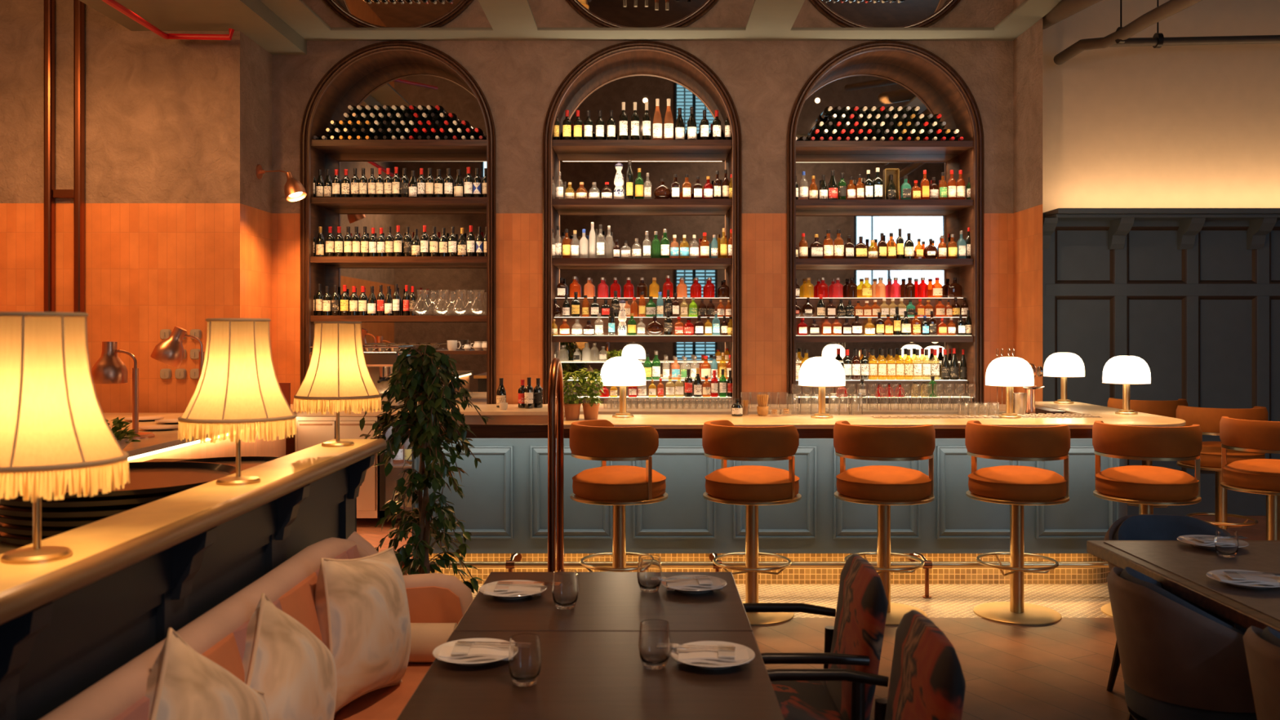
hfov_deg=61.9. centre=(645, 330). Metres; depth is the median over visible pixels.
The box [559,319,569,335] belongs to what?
bottle
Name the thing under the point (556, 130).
wine bottle
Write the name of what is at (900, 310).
bottle
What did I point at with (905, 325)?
bottle
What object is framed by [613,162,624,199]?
bottle
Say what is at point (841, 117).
wine bottle
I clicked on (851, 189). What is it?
bottle
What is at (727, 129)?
wine bottle
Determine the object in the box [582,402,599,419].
pot
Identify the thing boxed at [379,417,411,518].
fridge
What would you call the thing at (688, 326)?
bottle
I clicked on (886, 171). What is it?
gift box
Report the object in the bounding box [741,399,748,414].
pick
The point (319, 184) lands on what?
bottle
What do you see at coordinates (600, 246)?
bottle
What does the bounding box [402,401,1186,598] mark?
bar counter
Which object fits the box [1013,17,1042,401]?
wall pier
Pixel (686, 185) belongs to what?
bottle
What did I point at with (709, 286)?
bottle
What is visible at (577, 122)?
wine bottle
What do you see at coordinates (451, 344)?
mug
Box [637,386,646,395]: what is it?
bottle
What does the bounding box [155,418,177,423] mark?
serving plate
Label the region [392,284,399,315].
wine bottle
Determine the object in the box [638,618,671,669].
water tumbler
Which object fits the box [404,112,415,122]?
wine bottle
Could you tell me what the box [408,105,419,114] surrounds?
wine bottle
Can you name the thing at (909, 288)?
bottle
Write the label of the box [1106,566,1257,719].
barrel chair
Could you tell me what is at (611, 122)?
wine bottle
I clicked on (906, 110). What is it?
wine bottle
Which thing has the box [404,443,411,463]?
bottle
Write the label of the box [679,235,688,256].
bottle
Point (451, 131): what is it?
wine bottle
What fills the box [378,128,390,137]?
wine bottle
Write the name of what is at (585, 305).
slim bottle
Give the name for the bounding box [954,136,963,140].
wine bottle
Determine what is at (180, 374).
wall switch
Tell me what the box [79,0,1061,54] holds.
ceiling
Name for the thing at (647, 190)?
bottle
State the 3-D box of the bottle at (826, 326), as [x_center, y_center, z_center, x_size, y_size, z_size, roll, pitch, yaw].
[1.577,-0.040,9.288,0.080,0.161,0.081,0,0,0]
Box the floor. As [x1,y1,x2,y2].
[356,515,1266,719]
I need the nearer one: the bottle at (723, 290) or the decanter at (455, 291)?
the decanter at (455, 291)
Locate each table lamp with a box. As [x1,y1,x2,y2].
[0,311,129,564]
[177,318,297,485]
[292,321,382,447]
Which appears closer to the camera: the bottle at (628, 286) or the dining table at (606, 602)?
the dining table at (606, 602)
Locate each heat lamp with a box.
[91,340,155,439]
[150,325,204,378]
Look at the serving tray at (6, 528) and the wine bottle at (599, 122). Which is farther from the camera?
the wine bottle at (599, 122)
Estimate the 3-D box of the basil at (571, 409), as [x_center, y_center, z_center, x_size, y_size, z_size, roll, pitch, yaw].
[-0.441,0.389,6.420,0.180,0.296,0.181,0,0,0]
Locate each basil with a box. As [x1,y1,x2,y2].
[562,370,586,420]
[577,368,604,419]
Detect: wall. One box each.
[0,0,271,413]
[0,438,386,719]
[271,40,1013,455]
[1042,0,1279,213]
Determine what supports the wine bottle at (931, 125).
on the wine bottle at (927, 132)
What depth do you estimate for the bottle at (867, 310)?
9.37 m
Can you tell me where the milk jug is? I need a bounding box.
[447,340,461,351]
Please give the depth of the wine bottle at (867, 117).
9.39 m
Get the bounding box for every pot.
[564,403,581,420]
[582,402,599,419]
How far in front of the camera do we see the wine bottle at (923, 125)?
9.39 m
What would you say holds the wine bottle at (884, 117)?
on the wine bottle at (880, 125)
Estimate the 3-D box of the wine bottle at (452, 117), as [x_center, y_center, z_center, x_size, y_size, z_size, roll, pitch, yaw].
[-1.702,-1.884,9.450,0.074,0.074,0.300,0,0,0]
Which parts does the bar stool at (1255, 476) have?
post, backrest, rail, seat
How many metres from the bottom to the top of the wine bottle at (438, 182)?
0.260 m
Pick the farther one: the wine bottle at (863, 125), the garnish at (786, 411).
the wine bottle at (863, 125)
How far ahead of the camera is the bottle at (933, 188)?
9.31 m
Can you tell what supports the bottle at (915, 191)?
on the shelf unit at (877, 73)
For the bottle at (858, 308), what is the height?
0.141 m
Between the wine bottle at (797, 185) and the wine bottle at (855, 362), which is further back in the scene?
the wine bottle at (855, 362)
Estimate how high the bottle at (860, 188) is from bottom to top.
0.232 m
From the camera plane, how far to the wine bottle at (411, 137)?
9.35 m
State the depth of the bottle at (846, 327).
9.25 m
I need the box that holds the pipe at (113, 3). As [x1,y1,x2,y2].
[102,0,234,39]
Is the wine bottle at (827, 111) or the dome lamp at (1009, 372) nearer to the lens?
the dome lamp at (1009, 372)
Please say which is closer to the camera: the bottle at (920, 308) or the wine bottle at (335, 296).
the wine bottle at (335, 296)
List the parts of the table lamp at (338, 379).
lampshade, shade trim, stem, shade trim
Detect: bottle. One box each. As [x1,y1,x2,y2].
[313,135,322,139]
[313,177,315,197]
[313,236,315,256]
[313,295,315,315]
[315,168,324,197]
[315,226,324,256]
[315,284,323,315]
[321,135,331,139]
[322,286,331,315]
[324,168,332,197]
[325,128,339,137]
[325,226,334,256]
[330,120,342,128]
[330,135,340,139]
[331,284,339,315]
[332,168,340,197]
[334,128,346,136]
[334,226,343,256]
[338,120,350,128]
[338,135,348,139]
[340,284,349,315]
[341,168,350,197]
[343,112,355,121]
[343,128,354,136]
[343,226,352,256]
[347,105,359,114]
[347,120,359,128]
[347,135,357,139]
[349,286,358,315]
[351,168,359,197]
[352,112,363,121]
[352,128,364,136]
[352,226,360,256]
[356,105,368,114]
[356,120,367,128]
[356,135,366,139]
[358,286,367,315]
[359,168,367,197]
[360,112,372,121]
[360,128,373,137]
[360,226,368,256]
[365,105,376,114]
[365,120,376,128]
[365,135,374,139]
[367,286,376,315]
[368,168,376,197]
[368,227,377,256]
[369,112,382,121]
[369,128,380,136]
[373,105,385,114]
[373,120,386,129]
[373,135,383,139]
[375,168,383,197]
[377,227,385,256]
[377,284,384,315]
[378,112,389,121]
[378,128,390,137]
[382,105,395,114]
[382,120,393,128]
[382,135,391,139]
[384,168,391,197]
[384,286,392,315]
[385,226,393,256]
[386,112,399,122]
[386,128,397,137]
[391,105,402,114]
[391,120,403,129]
[391,135,400,139]
[391,166,399,197]
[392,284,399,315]
[392,442,404,463]
[393,225,402,256]
[394,480,404,509]
[395,112,406,121]
[395,128,407,137]
[400,105,411,115]
[400,120,410,129]
[400,135,409,139]
[400,168,408,197]
[403,226,411,256]
[403,284,409,315]
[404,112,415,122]
[404,128,414,137]
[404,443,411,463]
[404,480,411,506]
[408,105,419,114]
[408,120,419,129]
[408,135,417,139]
[408,170,417,197]
[408,286,416,315]
[411,228,420,256]
[413,112,423,122]
[413,128,424,137]
[417,105,428,115]
[417,120,427,129]
[417,135,426,139]
[417,168,425,197]
[420,225,428,256]
[422,112,432,123]
[422,128,431,137]
[425,168,434,197]
[426,105,436,115]
[426,120,436,129]
[426,135,435,139]
[429,226,438,256]
[431,112,440,122]
[431,128,440,137]
[434,168,443,197]
[435,105,447,115]
[435,120,444,130]
[435,135,444,139]
[439,227,448,256]
[440,112,449,123]
[440,128,450,137]
[444,120,453,129]
[444,135,453,139]
[444,168,453,197]
[448,112,460,123]
[448,128,457,137]
[448,226,457,256]
[452,120,462,130]
[452,135,461,139]
[453,168,463,197]
[457,128,467,137]
[457,227,466,256]
[461,120,472,130]
[461,135,470,139]
[464,166,472,197]
[465,128,475,137]
[466,225,475,256]
[470,135,478,139]
[472,168,481,197]
[474,128,485,137]
[475,226,483,256]
[478,135,486,139]
[482,168,486,197]
[483,226,486,256]
[496,377,506,408]
[518,379,524,408]
[524,377,533,408]
[533,377,542,408]
[551,229,555,257]
[551,319,557,333]
[553,115,559,139]
[554,226,561,255]
[555,172,564,199]
[556,277,566,297]
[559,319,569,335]
[562,110,571,139]
[562,229,570,257]
[562,294,569,316]
[564,182,574,198]
[569,276,579,297]
[570,230,579,257]
[571,292,580,316]
[571,319,582,335]
[573,110,582,139]
[573,348,579,360]
[576,182,587,199]
[579,229,588,257]
[582,295,589,316]
[582,342,590,360]
[583,320,594,335]
[584,110,592,139]
[588,182,599,198]
[589,222,595,257]
[590,296,599,316]
[594,313,604,334]
[595,110,604,139]
[596,224,604,254]
[597,277,607,297]
[599,346,605,359]
[599,386,608,396]
[600,298,610,316]
[601,182,612,199]
[607,110,615,139]
[608,307,614,335]
[609,390,617,395]
[610,277,620,297]
[611,290,619,316]
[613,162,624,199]
[613,239,620,257]
[617,298,626,335]
[619,102,627,139]
[620,240,630,257]
[623,277,633,297]
[624,298,630,315]
[626,160,633,199]
[627,313,635,335]
[628,386,636,396]
[631,102,639,139]
[631,238,641,256]
[631,297,637,316]
[635,168,643,199]
[636,318,644,333]
[637,277,647,297]
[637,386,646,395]
[639,292,645,316]
[642,102,650,139]
[643,231,651,255]
[643,353,652,380]
[644,173,651,196]
[645,296,656,316]
[648,379,655,395]
[651,231,660,257]
[652,351,660,380]
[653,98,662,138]
[657,292,663,314]
[657,377,663,396]
[660,229,669,257]
[662,275,673,297]
[662,355,669,377]
[663,311,672,335]
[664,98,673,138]
[664,289,671,316]
[666,375,674,394]
[670,235,679,256]
[671,173,679,199]
[671,293,679,316]
[671,356,679,377]
[674,316,683,335]
[675,107,684,139]
[675,374,683,394]
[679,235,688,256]
[680,296,687,314]
[680,356,690,379]
[682,173,691,199]
[684,318,693,335]
[684,368,692,396]
[687,106,696,139]
[688,297,697,316]
[689,235,699,257]
[690,355,697,380]
[691,277,701,297]
[693,176,702,199]
[693,368,702,396]
[694,315,703,335]
[697,298,706,316]
[699,232,709,257]
[700,110,708,139]
[701,355,711,380]
[702,375,711,396]
[703,176,712,199]
[704,277,714,297]
[705,316,711,333]
[706,298,715,316]
[711,235,717,256]
[711,311,719,335]
[711,355,717,377]
[711,370,717,396]
[712,110,720,139]
[713,170,721,199]
[716,299,724,316]
[716,349,721,359]
[719,280,728,297]
[719,352,726,377]
[719,368,726,396]
[720,227,727,255]
[720,315,728,335]
[721,169,728,199]
[724,115,730,139]
[724,299,731,316]
[726,355,731,379]
[727,316,732,333]
[727,370,732,396]
[728,173,732,197]
[728,229,732,257]
[731,398,742,416]
[795,176,798,199]
[795,244,798,258]
[795,278,799,297]
[795,349,799,376]
[797,318,807,335]
[798,136,806,140]
[798,233,808,258]
[800,171,808,197]
[806,136,815,140]
[808,128,819,139]
[808,175,817,199]
[808,319,819,335]
[809,234,823,258]
[812,121,823,131]
[815,136,823,140]
[816,294,825,316]
[817,128,828,139]
[817,277,827,297]
[818,174,827,199]
[821,106,832,119]
[821,316,831,335]
[822,121,832,132]
[823,136,832,140]
[823,229,833,258]
[825,114,836,124]
[826,128,836,138]
[826,298,835,316]
[827,169,837,199]
[831,106,841,116]
[831,121,841,131]
[831,316,841,335]
[832,136,841,140]
[832,277,843,297]
[833,229,844,258]
[835,113,845,124]
[835,128,845,139]
[835,386,848,397]
[836,298,845,316]
[838,172,846,199]
[839,121,849,131]
[840,106,849,115]
[841,136,849,140]
[841,318,851,335]
[843,114,854,124]
[843,349,851,380]
[844,128,854,138]
[844,235,853,258]
[844,299,854,316]
[846,177,855,199]
[847,277,857,297]
[848,106,858,116]
[848,121,858,130]
[849,136,858,140]
[851,315,862,335]
[851,349,860,380]
[852,128,862,138]
[853,114,862,123]
[853,236,867,258]
[854,301,862,316]
[855,174,864,199]
[856,121,867,131]
[857,106,867,115]
[858,136,867,140]
[858,379,866,396]
[860,349,869,380]
[861,128,871,137]
[862,114,871,123]
[862,277,871,295]
[862,301,871,316]
[863,169,873,199]
[865,121,875,130]
[865,318,875,333]
[866,106,875,115]
[866,136,875,140]
[868,240,877,257]
[869,128,880,138]
[869,349,877,380]
[870,114,880,123]
[871,299,879,316]
[872,167,882,199]
[874,106,884,115]
[874,311,884,335]
[875,121,884,130]
[875,136,884,140]
[875,382,884,396]
[877,232,886,258]
[878,128,888,137]
[878,349,886,380]
[879,114,888,123]
[881,298,888,315]
[882,121,893,130]
[883,106,893,115]
[884,136,893,140]
[884,314,893,335]
[884,382,893,396]
[886,114,897,123]
[886,174,896,199]
[886,232,896,258]
[887,128,897,137]
[887,349,895,380]
[889,121,902,130]
[889,298,895,315]
[890,106,902,115]
[890,277,900,297]
[893,136,902,140]
[893,306,900,335]
[894,382,904,396]
[895,128,906,137]
[896,113,906,123]
[896,228,903,258]
[896,349,904,380]
[898,298,906,315]
[899,121,911,129]
[900,106,911,115]
[900,175,911,199]
[900,311,911,335]
[902,128,915,137]
[902,136,911,140]
[903,114,915,123]
[903,233,914,258]
[904,277,915,297]
[905,299,915,316]
[905,349,912,380]
[906,121,919,130]
[907,106,919,115]
[910,136,919,140]
[911,180,920,199]
[911,311,920,335]
[912,128,924,137]
[912,349,921,380]
[913,114,924,122]
[914,239,923,258]
[915,298,924,316]
[916,121,928,130]
[917,277,928,297]
[919,136,928,140]
[920,113,933,123]
[920,128,933,137]
[920,169,928,199]
[920,315,928,335]
[922,349,930,380]
[924,299,933,316]
[925,121,937,129]
[927,311,936,335]
[928,136,937,140]
[928,177,938,199]
[928,376,937,396]
[929,128,942,137]
[930,114,942,122]
[931,349,939,380]
[932,277,942,297]
[933,121,946,130]
[935,298,944,316]
[936,136,946,140]
[937,235,946,258]
[937,318,946,335]
[938,128,950,137]
[938,172,946,199]
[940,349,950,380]
[944,299,951,316]
[945,136,955,140]
[946,318,955,335]
[947,128,959,137]
[947,169,955,199]
[947,234,957,258]
[947,277,962,297]
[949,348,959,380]
[951,297,959,316]
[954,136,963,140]
[955,169,965,199]
[955,314,964,335]
[959,231,965,256]
[960,297,968,316]
[960,349,966,379]
[964,227,970,258]
[964,310,971,335]
[966,177,970,199]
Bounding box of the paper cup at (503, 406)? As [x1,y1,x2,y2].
[499,402,507,409]
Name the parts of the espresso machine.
cup rail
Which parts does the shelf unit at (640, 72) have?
shelf, shelf, shelf, shelf, glass shelf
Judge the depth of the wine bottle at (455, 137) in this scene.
9.37 m
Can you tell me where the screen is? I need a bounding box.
[279,382,290,407]
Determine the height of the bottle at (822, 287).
0.181 m
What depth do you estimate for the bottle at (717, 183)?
9.29 m
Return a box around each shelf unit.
[300,40,496,404]
[542,40,742,404]
[786,40,983,404]
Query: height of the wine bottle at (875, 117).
0.074 m
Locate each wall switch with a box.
[160,328,171,339]
[160,368,171,379]
[174,368,186,379]
[190,328,201,339]
[190,348,199,359]
[190,368,199,379]
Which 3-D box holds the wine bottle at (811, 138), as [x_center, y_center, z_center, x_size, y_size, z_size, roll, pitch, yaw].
[1.464,-1.676,9.450,0.074,0.074,0.300,0,0,0]
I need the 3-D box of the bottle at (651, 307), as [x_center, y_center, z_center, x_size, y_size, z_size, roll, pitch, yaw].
[0.049,-0.211,9.408,0.089,0.181,0.091,0,0,0]
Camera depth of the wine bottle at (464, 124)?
9.39 m
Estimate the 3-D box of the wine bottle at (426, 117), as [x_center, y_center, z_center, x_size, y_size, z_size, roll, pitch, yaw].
[-1.931,-1.884,9.450,0.074,0.074,0.300,0,0,0]
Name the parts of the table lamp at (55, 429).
stem, shade trim, lampshade, shade trim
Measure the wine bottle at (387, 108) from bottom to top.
0.074 m
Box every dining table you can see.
[396,631,784,719]
[453,572,752,631]
[1086,540,1279,632]
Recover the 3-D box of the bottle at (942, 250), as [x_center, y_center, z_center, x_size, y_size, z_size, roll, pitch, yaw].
[2.597,-0.727,9.330,0.072,0.212,0.073,0,0,0]
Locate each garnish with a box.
[771,408,777,414]
[782,408,789,413]
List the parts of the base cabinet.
handle, cabinet door, handle, cabinet door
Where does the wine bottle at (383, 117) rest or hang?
on the wine bottle at (379, 124)
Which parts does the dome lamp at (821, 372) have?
stem, lamp shade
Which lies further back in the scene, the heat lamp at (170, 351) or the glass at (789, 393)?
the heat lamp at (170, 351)
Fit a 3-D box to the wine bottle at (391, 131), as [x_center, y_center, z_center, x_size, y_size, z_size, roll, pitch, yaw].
[-2.235,-1.752,9.450,0.074,0.074,0.300,0,0,0]
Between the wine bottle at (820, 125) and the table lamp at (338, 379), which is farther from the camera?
the wine bottle at (820, 125)
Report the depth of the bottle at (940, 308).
9.38 m
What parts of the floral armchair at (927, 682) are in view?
armrest, leg, backrest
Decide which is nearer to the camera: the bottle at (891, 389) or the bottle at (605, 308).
the bottle at (891, 389)
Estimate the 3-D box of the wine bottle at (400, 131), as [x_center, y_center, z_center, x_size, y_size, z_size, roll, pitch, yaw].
[-2.159,-1.752,9.450,0.074,0.074,0.300,0,0,0]
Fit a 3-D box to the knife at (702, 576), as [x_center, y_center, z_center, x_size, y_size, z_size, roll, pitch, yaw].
[0.110,0.768,3.313,0.190,0.002,0.037,0,0,-9]
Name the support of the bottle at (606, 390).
on the shelf unit at (640, 72)
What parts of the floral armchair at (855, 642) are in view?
armrest, seat, armrest, leg, backrest, leg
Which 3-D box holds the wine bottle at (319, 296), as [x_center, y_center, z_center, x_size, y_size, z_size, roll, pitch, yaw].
[-2.855,-0.269,9.343,0.059,0.280,0.060,0,0,0]
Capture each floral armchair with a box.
[742,553,888,719]
[766,609,965,719]
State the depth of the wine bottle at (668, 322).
9.26 m
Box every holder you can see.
[756,405,768,416]
[1013,392,1026,414]
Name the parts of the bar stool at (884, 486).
post, seat, rail, backrest, plate, post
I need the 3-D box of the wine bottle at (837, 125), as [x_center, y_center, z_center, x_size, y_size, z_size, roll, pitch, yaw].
[1.692,-1.808,9.450,0.074,0.074,0.300,0,0,0]
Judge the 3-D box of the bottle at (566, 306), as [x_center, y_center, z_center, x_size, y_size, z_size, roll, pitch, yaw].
[-0.697,-0.220,9.406,0.065,0.200,0.067,0,0,0]
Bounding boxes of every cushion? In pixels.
[144,627,269,719]
[242,592,337,719]
[315,546,411,712]
[333,662,432,719]
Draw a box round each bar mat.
[870,415,1001,418]
[1017,413,1102,417]
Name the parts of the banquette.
panel, panel, panel, panel, panel, panel, arm panel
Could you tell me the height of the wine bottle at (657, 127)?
0.380 m
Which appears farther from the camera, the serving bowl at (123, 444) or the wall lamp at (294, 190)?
the wall lamp at (294, 190)
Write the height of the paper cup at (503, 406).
0.055 m
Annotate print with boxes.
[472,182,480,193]
[475,242,482,251]
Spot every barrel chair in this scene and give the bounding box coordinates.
[1103,514,1247,691]
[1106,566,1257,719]
[1242,626,1279,719]
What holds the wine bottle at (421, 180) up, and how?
on the shelf unit at (388, 73)
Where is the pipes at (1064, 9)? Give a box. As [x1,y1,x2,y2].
[1042,0,1279,65]
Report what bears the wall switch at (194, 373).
attached to the wall at (178, 211)
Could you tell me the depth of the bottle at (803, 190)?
9.31 m
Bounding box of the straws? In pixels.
[756,394,768,406]
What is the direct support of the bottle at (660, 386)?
on the shelf unit at (640, 72)
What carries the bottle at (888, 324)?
on the shelf unit at (877, 73)
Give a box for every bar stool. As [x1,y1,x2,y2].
[569,419,667,572]
[702,419,801,625]
[833,420,935,625]
[964,420,1070,625]
[1092,420,1202,617]
[1107,397,1187,507]
[1176,404,1267,529]
[1219,416,1279,540]
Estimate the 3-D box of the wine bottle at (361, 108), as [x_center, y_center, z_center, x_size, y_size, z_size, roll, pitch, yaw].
[-2.502,-1.950,9.450,0.074,0.074,0.300,0,0,0]
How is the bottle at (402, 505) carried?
in the fridge
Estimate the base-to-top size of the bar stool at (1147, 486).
1.045 m
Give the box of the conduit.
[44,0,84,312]
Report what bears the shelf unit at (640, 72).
attached to the wall at (519, 81)
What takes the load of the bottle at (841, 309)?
on the shelf unit at (877, 73)
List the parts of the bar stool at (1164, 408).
backrest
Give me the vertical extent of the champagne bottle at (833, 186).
0.270 m
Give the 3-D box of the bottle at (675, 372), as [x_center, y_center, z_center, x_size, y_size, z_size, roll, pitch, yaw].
[0.270,0.334,9.432,0.076,0.202,0.077,0,0,0]
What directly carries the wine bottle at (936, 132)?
on the wine bottle at (932, 138)
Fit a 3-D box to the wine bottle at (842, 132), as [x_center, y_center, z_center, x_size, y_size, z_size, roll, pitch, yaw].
[1.730,-1.742,9.450,0.074,0.074,0.300,0,0,0]
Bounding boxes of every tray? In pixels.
[0,493,173,510]
[0,505,138,519]
[0,515,101,528]
[0,522,72,538]
[0,531,44,546]
[3,461,242,500]
[177,456,279,471]
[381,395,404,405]
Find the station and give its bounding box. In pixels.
[0,458,356,554]
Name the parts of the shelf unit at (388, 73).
shelf, shelf, shelf, shelf, board, shelf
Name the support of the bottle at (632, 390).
on the shelf unit at (640, 72)
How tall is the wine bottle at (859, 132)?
0.074 m
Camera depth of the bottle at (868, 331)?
9.24 m
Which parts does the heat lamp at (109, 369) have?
stem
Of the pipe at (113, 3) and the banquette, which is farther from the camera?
the pipe at (113, 3)
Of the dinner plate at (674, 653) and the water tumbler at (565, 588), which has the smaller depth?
the dinner plate at (674, 653)
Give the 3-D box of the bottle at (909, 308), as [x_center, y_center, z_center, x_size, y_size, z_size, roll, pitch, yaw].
[2.337,-0.196,9.406,0.075,0.151,0.076,0,0,0]
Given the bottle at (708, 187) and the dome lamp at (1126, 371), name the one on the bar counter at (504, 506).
the dome lamp at (1126, 371)
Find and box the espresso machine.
[309,345,413,408]
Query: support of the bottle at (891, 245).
on the shelf unit at (877, 73)
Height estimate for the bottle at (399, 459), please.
0.242 m
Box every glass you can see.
[786,393,799,414]
[800,393,811,410]
[828,393,840,414]
[837,393,849,414]
[848,392,857,409]
[850,393,862,414]
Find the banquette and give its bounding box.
[39,531,473,719]
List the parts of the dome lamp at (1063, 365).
stem, lamp shade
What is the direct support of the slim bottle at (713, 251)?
on the shelf unit at (640, 72)
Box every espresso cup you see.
[364,345,376,351]
[377,345,388,351]
[390,345,401,351]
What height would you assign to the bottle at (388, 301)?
0.260 m
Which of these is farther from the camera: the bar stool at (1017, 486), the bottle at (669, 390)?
the bottle at (669, 390)
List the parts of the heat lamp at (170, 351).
stem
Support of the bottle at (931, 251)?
on the shelf unit at (877, 73)
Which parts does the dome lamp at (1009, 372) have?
stem, lamp shade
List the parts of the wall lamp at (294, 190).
wall plate, arm, lamp shade, bulb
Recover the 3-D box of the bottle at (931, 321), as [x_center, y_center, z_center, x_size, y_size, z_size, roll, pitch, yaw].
[2.499,-0.065,9.304,0.063,0.212,0.064,0,0,0]
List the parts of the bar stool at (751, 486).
post, rail, backrest, seat, plate, post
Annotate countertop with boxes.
[102,413,285,462]
[290,404,1013,416]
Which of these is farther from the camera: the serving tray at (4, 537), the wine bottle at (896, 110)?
the wine bottle at (896, 110)
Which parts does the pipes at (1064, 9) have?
hanger rod, hanger rod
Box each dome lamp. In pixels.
[600,356,646,417]
[798,356,845,418]
[985,356,1034,418]
[1043,352,1084,404]
[1102,355,1151,414]
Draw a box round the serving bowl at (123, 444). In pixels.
[116,436,134,449]
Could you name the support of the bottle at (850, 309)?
on the shelf unit at (877, 73)
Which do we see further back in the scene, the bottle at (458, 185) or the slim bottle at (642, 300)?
the slim bottle at (642, 300)
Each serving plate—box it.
[123,416,164,421]
[138,425,177,430]
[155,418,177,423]
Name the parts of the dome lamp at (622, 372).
stem, lamp shade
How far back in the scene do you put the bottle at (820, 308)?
9.39 m
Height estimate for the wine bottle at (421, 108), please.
0.074 m
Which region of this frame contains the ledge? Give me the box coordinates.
[1035,407,1066,413]
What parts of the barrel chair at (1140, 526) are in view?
leg, seat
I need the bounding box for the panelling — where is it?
[1042,208,1279,515]
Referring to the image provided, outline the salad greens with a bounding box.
[106,417,139,444]
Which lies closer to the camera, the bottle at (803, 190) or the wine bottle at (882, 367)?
the bottle at (803, 190)
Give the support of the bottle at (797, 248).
on the shelf unit at (877, 73)
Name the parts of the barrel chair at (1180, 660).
leg, seat frame, seat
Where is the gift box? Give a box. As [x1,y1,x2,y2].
[883,168,899,199]
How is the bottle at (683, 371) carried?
on the shelf unit at (640, 72)
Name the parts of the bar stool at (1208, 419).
rail, backrest, seat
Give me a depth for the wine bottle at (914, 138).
9.36 m
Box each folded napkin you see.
[437,641,509,661]
[483,582,541,595]
[666,578,723,590]
[677,644,749,664]
[1182,536,1214,546]
[1212,571,1279,586]
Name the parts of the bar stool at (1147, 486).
post, plate, seat, rail, backrest, post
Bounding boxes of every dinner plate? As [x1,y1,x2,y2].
[432,638,509,666]
[479,579,546,599]
[661,574,726,593]
[671,640,755,669]
[1177,534,1248,550]
[1206,569,1279,589]
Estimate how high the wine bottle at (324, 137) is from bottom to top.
0.074 m
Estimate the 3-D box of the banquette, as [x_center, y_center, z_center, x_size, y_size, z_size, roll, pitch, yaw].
[-0.680,1.041,2.215,0.700,0.818,2.630,0,0,0]
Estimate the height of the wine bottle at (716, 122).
0.280 m
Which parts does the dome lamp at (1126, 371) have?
stem, lamp shade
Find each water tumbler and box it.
[507,633,542,686]
[551,568,578,609]
[636,555,662,592]
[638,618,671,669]
[1214,528,1239,557]
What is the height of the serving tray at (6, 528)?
0.026 m
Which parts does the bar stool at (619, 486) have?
post, rail, backrest, seat, post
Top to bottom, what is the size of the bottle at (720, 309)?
0.151 m
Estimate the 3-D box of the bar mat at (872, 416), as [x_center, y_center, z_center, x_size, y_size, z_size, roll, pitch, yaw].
[1.790,0.532,6.590,0.780,0.009,0.140,0,0,0]
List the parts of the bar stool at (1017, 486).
post, seat, plate, backrest, rail, post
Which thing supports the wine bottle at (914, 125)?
on the wine bottle at (910, 132)
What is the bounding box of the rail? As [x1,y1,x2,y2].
[547,357,564,572]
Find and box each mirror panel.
[301,0,492,28]
[527,0,755,28]
[791,0,1026,28]
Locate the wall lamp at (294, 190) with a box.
[256,164,306,201]
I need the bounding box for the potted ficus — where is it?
[356,344,494,593]
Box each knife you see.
[454,640,509,646]
[497,581,552,586]
[661,575,711,580]
[670,643,735,650]
[1194,535,1246,538]
[1223,571,1279,576]
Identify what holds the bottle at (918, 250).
on the shelf unit at (877, 73)
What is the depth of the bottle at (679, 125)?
9.30 m
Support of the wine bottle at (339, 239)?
on the shelf unit at (388, 73)
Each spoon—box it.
[995,348,998,411]
[1000,348,1003,411]
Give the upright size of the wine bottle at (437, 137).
0.074 m
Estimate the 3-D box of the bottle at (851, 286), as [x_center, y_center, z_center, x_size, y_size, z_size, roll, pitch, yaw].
[1.848,-0.383,9.533,0.089,0.181,0.089,0,0,0]
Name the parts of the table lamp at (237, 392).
lampshade, shade trim, shade trim, stem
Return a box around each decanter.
[413,289,434,315]
[422,291,444,315]
[431,289,454,315]
[440,290,464,315]
[449,290,473,315]
[458,290,481,315]
[552,298,561,316]
[645,315,663,335]
[653,178,671,199]
[795,299,801,316]
[801,297,814,316]
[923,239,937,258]
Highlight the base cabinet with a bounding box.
[294,416,380,518]
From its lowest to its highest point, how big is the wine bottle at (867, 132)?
0.074 m
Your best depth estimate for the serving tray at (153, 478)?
3.27 m
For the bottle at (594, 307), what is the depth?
9.37 m
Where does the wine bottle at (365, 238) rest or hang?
on the shelf unit at (388, 73)
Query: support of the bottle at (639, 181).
on the shelf unit at (640, 72)
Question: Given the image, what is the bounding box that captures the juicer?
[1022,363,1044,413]
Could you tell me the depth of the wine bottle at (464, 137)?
9.37 m
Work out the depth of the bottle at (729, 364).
9.42 m
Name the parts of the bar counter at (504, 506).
panel moulding, panel moulding, panel moulding, panel, foot rail, panel moulding, panel moulding, panel moulding, panel moulding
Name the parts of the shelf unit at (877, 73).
glass shelf, shelf, shelf, shelf, shelf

